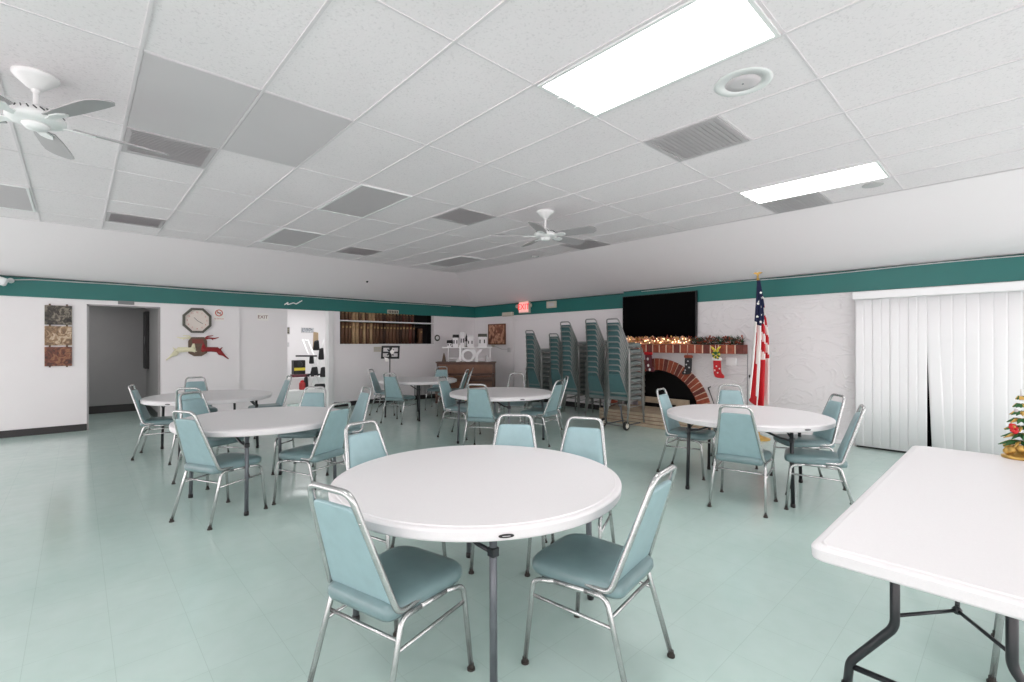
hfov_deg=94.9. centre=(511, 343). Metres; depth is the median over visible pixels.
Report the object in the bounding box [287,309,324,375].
wall
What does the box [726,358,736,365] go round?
wall box
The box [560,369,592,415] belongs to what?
chair
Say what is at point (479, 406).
chair
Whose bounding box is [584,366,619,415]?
chair
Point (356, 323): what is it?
book
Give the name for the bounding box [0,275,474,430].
wall
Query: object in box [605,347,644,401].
chair
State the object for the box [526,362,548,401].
chair
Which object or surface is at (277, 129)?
ceiling panel
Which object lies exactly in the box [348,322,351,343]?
book
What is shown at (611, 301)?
trim
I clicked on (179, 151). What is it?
ceiling vent
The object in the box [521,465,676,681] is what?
chair
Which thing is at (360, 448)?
chair
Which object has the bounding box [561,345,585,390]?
chair
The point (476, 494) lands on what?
round table
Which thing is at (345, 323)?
book
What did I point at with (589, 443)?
chair
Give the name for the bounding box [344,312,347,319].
book
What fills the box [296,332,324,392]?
rack
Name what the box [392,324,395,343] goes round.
book
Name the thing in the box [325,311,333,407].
trim
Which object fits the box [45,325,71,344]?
art panel
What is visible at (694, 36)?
recessed light
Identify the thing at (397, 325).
book
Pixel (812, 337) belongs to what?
wall
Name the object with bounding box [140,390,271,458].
round table
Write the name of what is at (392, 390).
chair
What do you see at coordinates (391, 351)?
music stand
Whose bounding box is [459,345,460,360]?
letter
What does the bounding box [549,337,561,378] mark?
chair
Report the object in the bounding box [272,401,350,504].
chair
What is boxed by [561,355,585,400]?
chair
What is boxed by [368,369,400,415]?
chair
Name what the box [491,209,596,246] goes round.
ceiling fan
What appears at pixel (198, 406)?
chair
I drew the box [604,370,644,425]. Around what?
chair
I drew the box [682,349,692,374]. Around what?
stocking
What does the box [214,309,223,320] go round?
no smoking sign
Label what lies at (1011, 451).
tree
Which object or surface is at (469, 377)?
chair
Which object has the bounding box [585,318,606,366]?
chair
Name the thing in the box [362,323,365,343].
book
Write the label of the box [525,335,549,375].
chair
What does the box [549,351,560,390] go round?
chair
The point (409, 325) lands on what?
book
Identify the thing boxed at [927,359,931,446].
door
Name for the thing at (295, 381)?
cabinet
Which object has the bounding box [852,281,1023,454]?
vertical blind
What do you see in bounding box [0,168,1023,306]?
ceiling
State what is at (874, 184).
smoke detector
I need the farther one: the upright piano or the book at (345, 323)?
the upright piano
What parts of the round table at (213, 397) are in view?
leg, leg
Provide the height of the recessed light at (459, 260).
0.020 m
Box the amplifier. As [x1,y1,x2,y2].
[291,360,304,374]
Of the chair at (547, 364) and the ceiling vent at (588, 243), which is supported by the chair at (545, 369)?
the chair at (547, 364)
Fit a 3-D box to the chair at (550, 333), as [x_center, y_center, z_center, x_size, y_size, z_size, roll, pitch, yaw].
[1.104,0.234,10.233,0.646,0.911,0.487,0,0,-43]
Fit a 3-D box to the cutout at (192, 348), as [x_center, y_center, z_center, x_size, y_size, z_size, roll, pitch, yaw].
[-6.087,0.077,8.783,0.631,0.468,0.036,0,0,-43]
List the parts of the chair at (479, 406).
leg, leg, backrest, frame, seat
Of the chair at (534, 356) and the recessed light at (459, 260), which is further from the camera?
the chair at (534, 356)
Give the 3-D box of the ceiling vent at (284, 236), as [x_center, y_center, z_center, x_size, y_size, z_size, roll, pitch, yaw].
[-3.366,-1.600,7.157,0.582,0.020,1.199,0,0,-43]
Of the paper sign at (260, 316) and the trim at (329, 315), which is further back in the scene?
the trim at (329, 315)
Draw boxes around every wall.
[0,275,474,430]
[89,306,157,411]
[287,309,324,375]
[475,253,1023,445]
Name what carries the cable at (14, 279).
attached to the wall at (33, 394)
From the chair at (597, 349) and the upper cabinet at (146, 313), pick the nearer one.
the chair at (597, 349)
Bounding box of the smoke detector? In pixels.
[862,182,883,187]
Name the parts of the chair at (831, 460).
leg, rail, seat, leg, frame, backrest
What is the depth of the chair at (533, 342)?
10.48 m
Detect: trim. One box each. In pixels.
[0,275,474,317]
[87,304,159,429]
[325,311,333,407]
[339,344,434,344]
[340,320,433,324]
[475,293,623,317]
[623,254,1023,301]
[857,445,905,452]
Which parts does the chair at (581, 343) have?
backrest, frame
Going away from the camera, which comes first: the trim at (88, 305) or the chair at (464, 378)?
the trim at (88, 305)
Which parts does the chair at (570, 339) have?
backrest, frame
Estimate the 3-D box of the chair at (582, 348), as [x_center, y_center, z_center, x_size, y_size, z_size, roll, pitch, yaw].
[1.298,0.105,9.677,0.653,0.910,0.487,0,0,-43]
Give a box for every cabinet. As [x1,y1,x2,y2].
[143,311,148,368]
[287,375,324,392]
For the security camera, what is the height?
0.164 m
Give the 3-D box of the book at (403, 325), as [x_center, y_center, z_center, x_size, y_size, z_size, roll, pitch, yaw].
[-2.814,-0.248,12.038,0.073,0.515,0.208,0,0,-43]
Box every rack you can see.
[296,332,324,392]
[442,347,491,361]
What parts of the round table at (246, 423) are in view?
leg, leg, leg, leg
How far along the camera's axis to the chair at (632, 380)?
7.98 m
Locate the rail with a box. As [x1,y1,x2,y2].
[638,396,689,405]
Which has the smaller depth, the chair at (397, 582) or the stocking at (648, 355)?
the chair at (397, 582)
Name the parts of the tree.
red flower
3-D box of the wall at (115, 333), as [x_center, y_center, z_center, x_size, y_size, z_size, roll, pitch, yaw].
[-8.076,0.200,8.747,2.470,2.500,2.330,0,0,-43]
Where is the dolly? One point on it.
(625, 427)
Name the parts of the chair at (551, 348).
backrest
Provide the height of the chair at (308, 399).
0.926 m
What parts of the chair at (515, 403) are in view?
seat, frame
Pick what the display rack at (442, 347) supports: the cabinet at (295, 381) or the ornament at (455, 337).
the ornament at (455, 337)
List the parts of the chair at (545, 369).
frame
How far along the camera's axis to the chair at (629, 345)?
7.93 m
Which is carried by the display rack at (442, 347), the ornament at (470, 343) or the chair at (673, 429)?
the ornament at (470, 343)
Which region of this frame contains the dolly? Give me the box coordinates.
[601,403,639,430]
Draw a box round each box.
[387,310,398,313]
[546,301,556,307]
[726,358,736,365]
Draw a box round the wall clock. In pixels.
[182,308,211,332]
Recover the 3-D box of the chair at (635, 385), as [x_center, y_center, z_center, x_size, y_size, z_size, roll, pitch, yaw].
[1.931,0.708,8.137,0.593,0.918,0.487,-1,1,-43]
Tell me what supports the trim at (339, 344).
attached to the wall at (33, 394)
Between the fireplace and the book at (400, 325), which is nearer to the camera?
the fireplace
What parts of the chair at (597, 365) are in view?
backrest, frame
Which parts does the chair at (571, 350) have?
backrest, frame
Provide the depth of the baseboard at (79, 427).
7.60 m
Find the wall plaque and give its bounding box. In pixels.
[188,337,206,355]
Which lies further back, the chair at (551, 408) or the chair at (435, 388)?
the chair at (435, 388)
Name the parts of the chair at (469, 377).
frame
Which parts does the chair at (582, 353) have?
backrest, frame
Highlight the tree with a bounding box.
[998,389,1023,460]
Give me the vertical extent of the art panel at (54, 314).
0.335 m
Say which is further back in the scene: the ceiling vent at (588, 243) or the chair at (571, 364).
the chair at (571, 364)
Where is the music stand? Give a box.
[379,346,399,406]
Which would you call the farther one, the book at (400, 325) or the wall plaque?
the book at (400, 325)
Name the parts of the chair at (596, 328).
backrest, frame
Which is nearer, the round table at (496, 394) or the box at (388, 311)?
the round table at (496, 394)
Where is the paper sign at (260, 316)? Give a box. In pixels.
[257,313,267,320]
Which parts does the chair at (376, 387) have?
frame, backrest, seat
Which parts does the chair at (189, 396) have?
leg, frame, backrest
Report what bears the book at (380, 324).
on the wall at (33, 394)
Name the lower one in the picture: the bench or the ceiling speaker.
the bench
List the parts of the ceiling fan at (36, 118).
blade, motor, blade, blade, blade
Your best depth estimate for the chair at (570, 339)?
9.47 m
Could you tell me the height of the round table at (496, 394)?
0.740 m
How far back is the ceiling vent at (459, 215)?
5.95 m
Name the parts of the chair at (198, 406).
leg, frame, backrest, seat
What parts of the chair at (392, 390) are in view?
backrest, frame, seat, leg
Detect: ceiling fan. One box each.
[0,65,167,159]
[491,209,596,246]
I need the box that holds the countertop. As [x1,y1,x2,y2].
[287,375,324,378]
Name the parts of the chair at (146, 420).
frame, backrest, leg, leg, seat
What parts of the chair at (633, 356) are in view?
backrest, frame, seat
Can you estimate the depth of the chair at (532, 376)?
10.54 m
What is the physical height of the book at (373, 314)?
0.223 m
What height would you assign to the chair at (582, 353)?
0.911 m
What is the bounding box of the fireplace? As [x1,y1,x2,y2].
[599,345,747,429]
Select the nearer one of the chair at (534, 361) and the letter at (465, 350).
the chair at (534, 361)
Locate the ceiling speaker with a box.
[714,67,772,96]
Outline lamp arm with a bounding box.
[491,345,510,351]
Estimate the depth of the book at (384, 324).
11.60 m
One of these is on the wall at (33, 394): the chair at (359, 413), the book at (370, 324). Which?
the book at (370, 324)
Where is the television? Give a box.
[623,291,697,337]
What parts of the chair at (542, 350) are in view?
backrest, frame, seat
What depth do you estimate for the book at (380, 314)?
11.53 m
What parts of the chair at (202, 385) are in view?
frame, backrest, seat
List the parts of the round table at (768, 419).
leg, leg, leg, leg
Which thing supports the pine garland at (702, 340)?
on the fireplace
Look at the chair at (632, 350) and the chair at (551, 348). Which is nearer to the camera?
the chair at (632, 350)
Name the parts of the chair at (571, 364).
backrest, frame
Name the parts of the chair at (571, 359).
backrest, frame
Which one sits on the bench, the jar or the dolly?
the jar
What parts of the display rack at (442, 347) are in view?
frame, frame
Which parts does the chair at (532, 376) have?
frame, backrest, seat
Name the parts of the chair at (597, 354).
frame, backrest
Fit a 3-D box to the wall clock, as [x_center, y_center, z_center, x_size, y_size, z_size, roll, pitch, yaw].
[-5.958,-0.435,8.895,0.456,0.470,0.050,0,0,-43]
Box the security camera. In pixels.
[0,276,13,285]
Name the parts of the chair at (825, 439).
leg, seat, rail, backrest, leg, frame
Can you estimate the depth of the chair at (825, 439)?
4.77 m
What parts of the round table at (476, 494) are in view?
leg, leg, leg, name plate, leg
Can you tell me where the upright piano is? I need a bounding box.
[435,361,495,402]
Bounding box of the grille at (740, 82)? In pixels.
[725,74,760,91]
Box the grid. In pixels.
[0,0,1023,272]
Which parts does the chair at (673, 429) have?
leg, frame, backrest, leg, seat, leg, leg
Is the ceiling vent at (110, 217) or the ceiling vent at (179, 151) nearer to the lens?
the ceiling vent at (179, 151)
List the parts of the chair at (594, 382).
frame, backrest, seat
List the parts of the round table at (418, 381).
leg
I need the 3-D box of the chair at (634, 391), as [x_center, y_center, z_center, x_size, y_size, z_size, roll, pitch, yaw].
[1.930,0.808,8.137,0.593,0.918,0.487,-1,0,-43]
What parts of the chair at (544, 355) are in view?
frame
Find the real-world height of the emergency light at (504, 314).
0.105 m
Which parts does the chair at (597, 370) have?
frame, backrest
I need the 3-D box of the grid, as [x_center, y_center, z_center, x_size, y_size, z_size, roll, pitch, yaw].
[-0.832,-1.607,0.429,13.363,0.006,15.760,0,0,-43]
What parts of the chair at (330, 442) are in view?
leg, rail, leg, seat, leg, frame, backrest, leg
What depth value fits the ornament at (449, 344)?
11.73 m
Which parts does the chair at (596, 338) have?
backrest, frame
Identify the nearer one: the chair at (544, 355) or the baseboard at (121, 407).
the baseboard at (121, 407)
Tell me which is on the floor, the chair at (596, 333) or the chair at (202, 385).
the chair at (202, 385)
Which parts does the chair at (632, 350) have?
backrest, frame, seat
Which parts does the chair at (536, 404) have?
seat, leg, backrest, frame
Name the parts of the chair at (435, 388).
seat, backrest, frame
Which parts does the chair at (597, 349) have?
frame, backrest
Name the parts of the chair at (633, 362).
backrest, frame, seat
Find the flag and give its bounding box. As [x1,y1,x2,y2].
[749,272,769,440]
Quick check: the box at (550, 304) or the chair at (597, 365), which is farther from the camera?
the box at (550, 304)
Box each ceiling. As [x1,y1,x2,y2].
[0,0,1023,272]
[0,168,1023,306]
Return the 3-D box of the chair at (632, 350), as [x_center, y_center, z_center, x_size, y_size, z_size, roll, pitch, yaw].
[1.921,0.127,8.128,0.646,0.911,0.487,0,0,-43]
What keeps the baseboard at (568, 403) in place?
attached to the wall at (812, 337)
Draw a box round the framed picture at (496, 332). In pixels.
[488,324,505,344]
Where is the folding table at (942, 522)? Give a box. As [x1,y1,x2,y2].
[811,446,1023,681]
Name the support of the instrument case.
on the cabinet at (295, 381)
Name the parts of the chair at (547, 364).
backrest, frame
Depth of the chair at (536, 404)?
7.50 m
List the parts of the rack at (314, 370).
arm, rail, rail, rail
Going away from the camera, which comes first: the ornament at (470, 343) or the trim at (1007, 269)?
the trim at (1007, 269)
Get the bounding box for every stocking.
[644,348,654,371]
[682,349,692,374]
[711,345,723,377]
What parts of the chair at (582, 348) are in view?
backrest, frame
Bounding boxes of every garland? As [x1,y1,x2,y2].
[626,335,693,344]
[689,335,745,344]
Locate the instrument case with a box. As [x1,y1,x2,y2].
[290,374,318,376]
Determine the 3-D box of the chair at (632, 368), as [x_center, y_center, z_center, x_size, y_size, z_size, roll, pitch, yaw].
[1.927,0.419,8.134,0.623,0.914,0.487,0,0,-43]
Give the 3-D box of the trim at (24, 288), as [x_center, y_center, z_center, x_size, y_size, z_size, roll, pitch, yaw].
[-6.691,-0.890,8.230,15.360,0.310,0.030,0,0,-43]
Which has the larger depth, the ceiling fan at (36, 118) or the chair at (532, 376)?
the chair at (532, 376)
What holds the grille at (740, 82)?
attached to the ceiling speaker
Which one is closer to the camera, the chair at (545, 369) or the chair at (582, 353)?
the chair at (582, 353)
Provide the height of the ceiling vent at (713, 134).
0.010 m
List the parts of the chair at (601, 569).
leg, rail, leg, seat, leg, frame, backrest, leg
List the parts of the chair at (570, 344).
backrest, frame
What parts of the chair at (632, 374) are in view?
backrest, frame, seat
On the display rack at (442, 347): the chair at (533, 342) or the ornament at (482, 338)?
the ornament at (482, 338)
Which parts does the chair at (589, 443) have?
leg, backrest, frame, leg, leg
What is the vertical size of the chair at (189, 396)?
0.926 m
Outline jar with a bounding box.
[299,380,304,389]
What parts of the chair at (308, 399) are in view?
leg, seat, backrest, frame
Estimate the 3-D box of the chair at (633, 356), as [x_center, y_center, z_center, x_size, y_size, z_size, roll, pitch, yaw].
[1.924,0.225,8.130,0.638,0.912,0.487,0,0,-43]
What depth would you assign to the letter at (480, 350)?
11.61 m
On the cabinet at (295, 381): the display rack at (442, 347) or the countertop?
the countertop
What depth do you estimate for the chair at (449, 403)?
7.36 m
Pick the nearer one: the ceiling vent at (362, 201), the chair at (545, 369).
the ceiling vent at (362, 201)
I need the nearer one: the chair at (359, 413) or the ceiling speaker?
the ceiling speaker
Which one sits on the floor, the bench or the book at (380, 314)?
the bench
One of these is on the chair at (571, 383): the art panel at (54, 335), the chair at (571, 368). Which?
the chair at (571, 368)
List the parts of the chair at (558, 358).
backrest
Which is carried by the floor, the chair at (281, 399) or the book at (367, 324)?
the chair at (281, 399)
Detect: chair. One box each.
[128,384,172,460]
[168,387,228,464]
[169,410,267,530]
[171,391,249,489]
[183,376,217,412]
[248,375,291,438]
[271,386,331,474]
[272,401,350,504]
[307,482,474,681]
[312,386,371,475]
[344,420,446,556]
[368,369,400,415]
[380,373,417,424]
[425,366,447,409]
[437,369,468,416]
[437,376,480,439]
[445,368,473,412]
[463,384,504,444]
[468,414,546,576]
[498,373,529,424]
[519,380,563,446]
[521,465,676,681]
[525,330,549,370]
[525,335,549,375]
[525,344,549,384]
[525,367,548,406]
[525,416,615,576]
[526,339,549,379]
[526,348,549,388]
[526,353,548,386]
[526,358,548,388]
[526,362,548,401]
[531,375,568,429]
[549,333,560,374]
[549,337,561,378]
[549,342,561,383]
[549,346,561,387]
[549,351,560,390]
[550,355,564,396]
[550,359,565,402]
[550,364,579,406]
[550,368,579,411]
[560,321,586,366]
[560,326,586,370]
[560,331,586,375]
[560,336,585,380]
[560,341,585,385]
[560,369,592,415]
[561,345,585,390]
[561,350,585,395]
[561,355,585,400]
[561,365,593,410]
[562,360,593,405]
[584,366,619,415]
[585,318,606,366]
[585,324,606,372]
[585,329,606,377]
[585,334,606,382]
[585,340,605,388]
[585,345,605,393]
[585,350,605,399]
[585,355,605,404]
[585,361,619,407]
[585,371,618,417]
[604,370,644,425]
[605,318,644,371]
[605,324,644,377]
[605,330,644,383]
[605,335,644,389]
[605,341,644,395]
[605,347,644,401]
[605,353,644,407]
[605,358,644,413]
[606,364,644,419]
[656,388,717,480]
[707,404,777,517]
[711,384,757,468]
[770,393,845,490]
[784,404,865,509]
[986,613,1004,681]
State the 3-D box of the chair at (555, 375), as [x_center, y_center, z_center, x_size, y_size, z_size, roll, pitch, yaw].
[1.111,0.982,10.240,0.593,0.918,0.487,0,0,-43]
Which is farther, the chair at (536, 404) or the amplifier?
the amplifier
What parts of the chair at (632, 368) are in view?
backrest, frame, seat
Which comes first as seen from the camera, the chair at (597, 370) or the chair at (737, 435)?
the chair at (737, 435)
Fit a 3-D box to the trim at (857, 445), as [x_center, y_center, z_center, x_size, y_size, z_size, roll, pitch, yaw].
[5.702,1.439,5.727,0.050,0.022,2.460,0,0,-43]
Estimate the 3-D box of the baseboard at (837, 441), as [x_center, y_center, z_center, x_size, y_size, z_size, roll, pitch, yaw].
[5.240,1.420,6.254,0.012,0.060,3.940,0,0,-43]
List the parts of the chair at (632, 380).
backrest, frame, seat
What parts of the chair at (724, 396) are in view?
leg, backrest, frame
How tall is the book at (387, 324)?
0.510 m
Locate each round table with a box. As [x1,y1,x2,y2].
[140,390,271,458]
[169,406,340,515]
[328,445,621,681]
[379,377,456,421]
[449,387,551,443]
[667,404,835,507]
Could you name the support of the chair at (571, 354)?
on the chair at (571, 359)
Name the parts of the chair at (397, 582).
leg, backrest, frame, seat, leg, leg, rail, leg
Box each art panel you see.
[45,304,71,324]
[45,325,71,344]
[45,345,71,366]
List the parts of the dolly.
frame, frame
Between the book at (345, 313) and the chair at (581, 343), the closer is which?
the chair at (581, 343)
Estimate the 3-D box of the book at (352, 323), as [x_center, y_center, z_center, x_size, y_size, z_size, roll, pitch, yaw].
[-3.786,-0.248,11.138,0.071,0.515,0.208,0,0,-43]
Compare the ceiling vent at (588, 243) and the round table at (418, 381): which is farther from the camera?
the round table at (418, 381)
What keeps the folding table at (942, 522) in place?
on the floor
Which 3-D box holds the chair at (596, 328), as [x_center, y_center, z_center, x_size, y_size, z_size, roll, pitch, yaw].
[1.704,0.087,9.017,0.653,0.910,0.487,0,0,-43]
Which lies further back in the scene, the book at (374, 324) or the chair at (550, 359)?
the book at (374, 324)
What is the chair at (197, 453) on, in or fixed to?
on the floor
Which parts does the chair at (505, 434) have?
leg, frame, backrest, leg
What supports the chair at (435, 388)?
on the floor
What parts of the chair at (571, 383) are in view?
backrest, frame, seat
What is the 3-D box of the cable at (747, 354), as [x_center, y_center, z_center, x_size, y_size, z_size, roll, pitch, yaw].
[3.873,0.665,7.728,0.010,0.970,0.009,0,0,-43]
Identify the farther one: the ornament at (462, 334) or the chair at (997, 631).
the ornament at (462, 334)
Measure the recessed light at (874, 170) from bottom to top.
0.020 m
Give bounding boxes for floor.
[0,398,1023,681]
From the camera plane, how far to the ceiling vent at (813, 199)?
5.38 m
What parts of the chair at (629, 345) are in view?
backrest, frame, leg, seat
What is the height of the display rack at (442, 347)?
0.370 m
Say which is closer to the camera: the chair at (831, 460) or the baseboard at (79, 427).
the chair at (831, 460)
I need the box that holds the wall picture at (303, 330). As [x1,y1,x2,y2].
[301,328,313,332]
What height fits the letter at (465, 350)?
0.320 m
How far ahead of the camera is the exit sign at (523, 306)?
11.82 m
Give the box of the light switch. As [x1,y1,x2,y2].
[374,347,380,351]
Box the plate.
[118,301,133,304]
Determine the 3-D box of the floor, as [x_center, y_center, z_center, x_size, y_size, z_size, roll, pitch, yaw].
[-1.748,1.510,3.287,16.100,0.120,21.400,0,0,-43]
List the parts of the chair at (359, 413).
seat, backrest, frame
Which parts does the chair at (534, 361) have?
backrest, frame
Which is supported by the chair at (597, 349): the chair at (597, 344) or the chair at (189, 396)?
the chair at (597, 344)
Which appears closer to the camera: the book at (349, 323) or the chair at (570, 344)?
the chair at (570, 344)
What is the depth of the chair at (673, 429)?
5.29 m
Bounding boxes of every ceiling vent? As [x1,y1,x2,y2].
[105,212,165,227]
[121,127,217,168]
[336,247,381,255]
[432,208,496,225]
[561,239,609,249]
[644,116,748,161]
[760,192,831,213]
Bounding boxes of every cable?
[14,279,450,306]
[747,354,747,404]
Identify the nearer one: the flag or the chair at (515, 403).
the flag
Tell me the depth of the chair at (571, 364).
9.48 m
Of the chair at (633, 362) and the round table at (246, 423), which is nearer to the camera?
the round table at (246, 423)
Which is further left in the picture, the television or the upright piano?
the upright piano
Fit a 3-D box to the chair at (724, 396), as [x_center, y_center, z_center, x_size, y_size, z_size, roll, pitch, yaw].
[2.704,0.987,5.770,0.500,0.926,0.593,0,0,20]
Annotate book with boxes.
[340,312,343,319]
[340,322,343,343]
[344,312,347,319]
[344,322,347,343]
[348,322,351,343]
[351,312,354,319]
[351,322,354,343]
[355,322,358,343]
[359,323,362,343]
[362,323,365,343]
[366,323,369,343]
[369,323,372,343]
[371,313,374,320]
[373,323,375,343]
[376,323,379,343]
[378,313,381,320]
[379,323,382,343]
[383,323,385,343]
[386,323,388,343]
[389,324,391,343]
[392,314,395,321]
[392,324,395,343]
[396,324,398,343]
[399,324,401,343]
[402,324,404,343]
[405,324,408,343]
[408,324,411,343]
[412,324,414,343]
[416,329,421,343]
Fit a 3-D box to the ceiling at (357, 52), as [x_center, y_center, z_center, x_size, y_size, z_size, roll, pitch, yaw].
[-0.834,-1.640,0.425,13.354,0.060,15.756,0,0,-43]
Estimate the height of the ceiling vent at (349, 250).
0.010 m
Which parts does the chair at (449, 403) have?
leg, frame, backrest, seat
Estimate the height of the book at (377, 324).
0.510 m
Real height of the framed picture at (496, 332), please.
0.560 m
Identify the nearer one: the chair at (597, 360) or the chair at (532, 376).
the chair at (597, 360)
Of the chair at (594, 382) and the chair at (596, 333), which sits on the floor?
the chair at (594, 382)
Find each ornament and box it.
[447,340,451,346]
[452,335,458,346]
[460,332,464,346]
[467,335,473,346]
[478,334,486,346]
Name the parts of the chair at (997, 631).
leg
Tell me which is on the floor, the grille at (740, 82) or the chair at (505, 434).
the chair at (505, 434)
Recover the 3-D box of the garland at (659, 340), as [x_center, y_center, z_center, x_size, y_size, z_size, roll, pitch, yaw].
[2.705,-0.058,8.818,0.236,0.212,1.450,0,0,-42]
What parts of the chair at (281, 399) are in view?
seat, backrest, frame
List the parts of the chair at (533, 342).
backrest, frame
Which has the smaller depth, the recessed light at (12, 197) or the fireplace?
the recessed light at (12, 197)
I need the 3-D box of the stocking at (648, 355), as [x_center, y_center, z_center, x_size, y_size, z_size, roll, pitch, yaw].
[2.574,0.275,8.810,0.052,0.510,0.212,0,0,-43]
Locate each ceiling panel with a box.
[127,52,259,147]
[222,92,352,166]
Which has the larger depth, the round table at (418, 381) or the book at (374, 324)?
the book at (374, 324)
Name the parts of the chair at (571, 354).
backrest, frame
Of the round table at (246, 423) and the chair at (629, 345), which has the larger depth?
the chair at (629, 345)
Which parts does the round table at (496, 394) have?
leg, leg, leg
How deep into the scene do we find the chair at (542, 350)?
10.46 m
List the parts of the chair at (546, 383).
frame, seat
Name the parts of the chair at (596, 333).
backrest, frame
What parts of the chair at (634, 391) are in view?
backrest, frame, seat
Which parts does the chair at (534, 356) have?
backrest, frame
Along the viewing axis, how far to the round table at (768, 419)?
4.57 m
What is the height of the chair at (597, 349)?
0.914 m
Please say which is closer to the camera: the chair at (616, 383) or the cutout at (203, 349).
the chair at (616, 383)
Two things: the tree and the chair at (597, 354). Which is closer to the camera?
the tree
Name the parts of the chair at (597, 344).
backrest, frame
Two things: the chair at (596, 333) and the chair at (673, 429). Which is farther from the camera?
the chair at (596, 333)
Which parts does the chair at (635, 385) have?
backrest, frame, seat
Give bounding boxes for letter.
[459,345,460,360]
[461,349,474,361]
[471,349,482,361]
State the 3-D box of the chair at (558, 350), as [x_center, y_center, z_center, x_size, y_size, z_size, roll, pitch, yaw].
[1.110,0.514,10.239,0.623,0.914,0.487,0,0,-43]
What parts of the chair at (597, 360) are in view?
backrest, frame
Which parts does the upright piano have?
lid, panel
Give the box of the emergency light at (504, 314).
[502,312,513,316]
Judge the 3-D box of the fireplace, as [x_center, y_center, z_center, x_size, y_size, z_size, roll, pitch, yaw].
[2.844,0.735,8.601,1.380,1.430,2.680,0,0,-43]
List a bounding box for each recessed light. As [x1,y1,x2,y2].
[0,183,35,211]
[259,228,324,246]
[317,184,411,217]
[427,256,484,266]
[537,0,780,116]
[737,160,889,203]
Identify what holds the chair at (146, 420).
on the floor
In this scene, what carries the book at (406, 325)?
on the wall at (33, 394)
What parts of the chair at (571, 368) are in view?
backrest, frame, seat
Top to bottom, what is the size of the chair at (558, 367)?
0.918 m
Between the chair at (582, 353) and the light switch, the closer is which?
the chair at (582, 353)
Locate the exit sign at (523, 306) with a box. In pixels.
[515,300,531,313]
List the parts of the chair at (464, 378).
backrest, frame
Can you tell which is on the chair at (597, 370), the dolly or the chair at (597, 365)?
the chair at (597, 365)
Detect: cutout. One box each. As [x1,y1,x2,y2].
[166,335,195,359]
[201,335,228,358]
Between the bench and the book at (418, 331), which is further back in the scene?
the book at (418, 331)
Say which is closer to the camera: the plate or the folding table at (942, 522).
the folding table at (942, 522)
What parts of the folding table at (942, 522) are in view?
leg, leg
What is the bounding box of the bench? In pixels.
[287,388,319,403]
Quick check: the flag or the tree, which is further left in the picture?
the flag
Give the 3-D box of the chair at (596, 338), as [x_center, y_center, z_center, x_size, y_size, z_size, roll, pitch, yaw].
[1.710,0.285,9.023,0.638,0.912,0.487,0,0,-43]
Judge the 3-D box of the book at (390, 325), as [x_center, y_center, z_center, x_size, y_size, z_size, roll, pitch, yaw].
[-3.082,-0.242,11.790,0.071,0.503,0.208,0,0,-43]
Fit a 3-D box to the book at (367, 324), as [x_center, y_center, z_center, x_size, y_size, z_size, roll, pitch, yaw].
[-3.527,-0.242,11.378,0.071,0.503,0.208,0,0,-43]
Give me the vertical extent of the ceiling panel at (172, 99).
0.004 m
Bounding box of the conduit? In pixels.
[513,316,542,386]
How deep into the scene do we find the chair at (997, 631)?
2.00 m
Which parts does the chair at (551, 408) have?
seat, leg, frame, backrest, leg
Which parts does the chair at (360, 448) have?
frame, backrest, leg, leg, leg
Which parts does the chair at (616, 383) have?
backrest, frame, seat, leg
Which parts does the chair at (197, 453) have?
leg, backrest, frame, leg, seat, leg, rail, leg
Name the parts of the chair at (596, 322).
backrest, frame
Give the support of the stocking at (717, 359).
hanging from the fireplace
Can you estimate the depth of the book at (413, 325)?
12.15 m
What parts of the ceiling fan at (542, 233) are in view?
blade, blade, blade, motor, blade, blade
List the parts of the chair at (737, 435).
leg, leg, backrest, frame, seat, leg, leg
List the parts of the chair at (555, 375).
frame, backrest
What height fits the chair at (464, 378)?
0.926 m
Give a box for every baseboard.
[0,394,434,437]
[89,403,157,416]
[532,399,602,409]
[760,432,841,443]

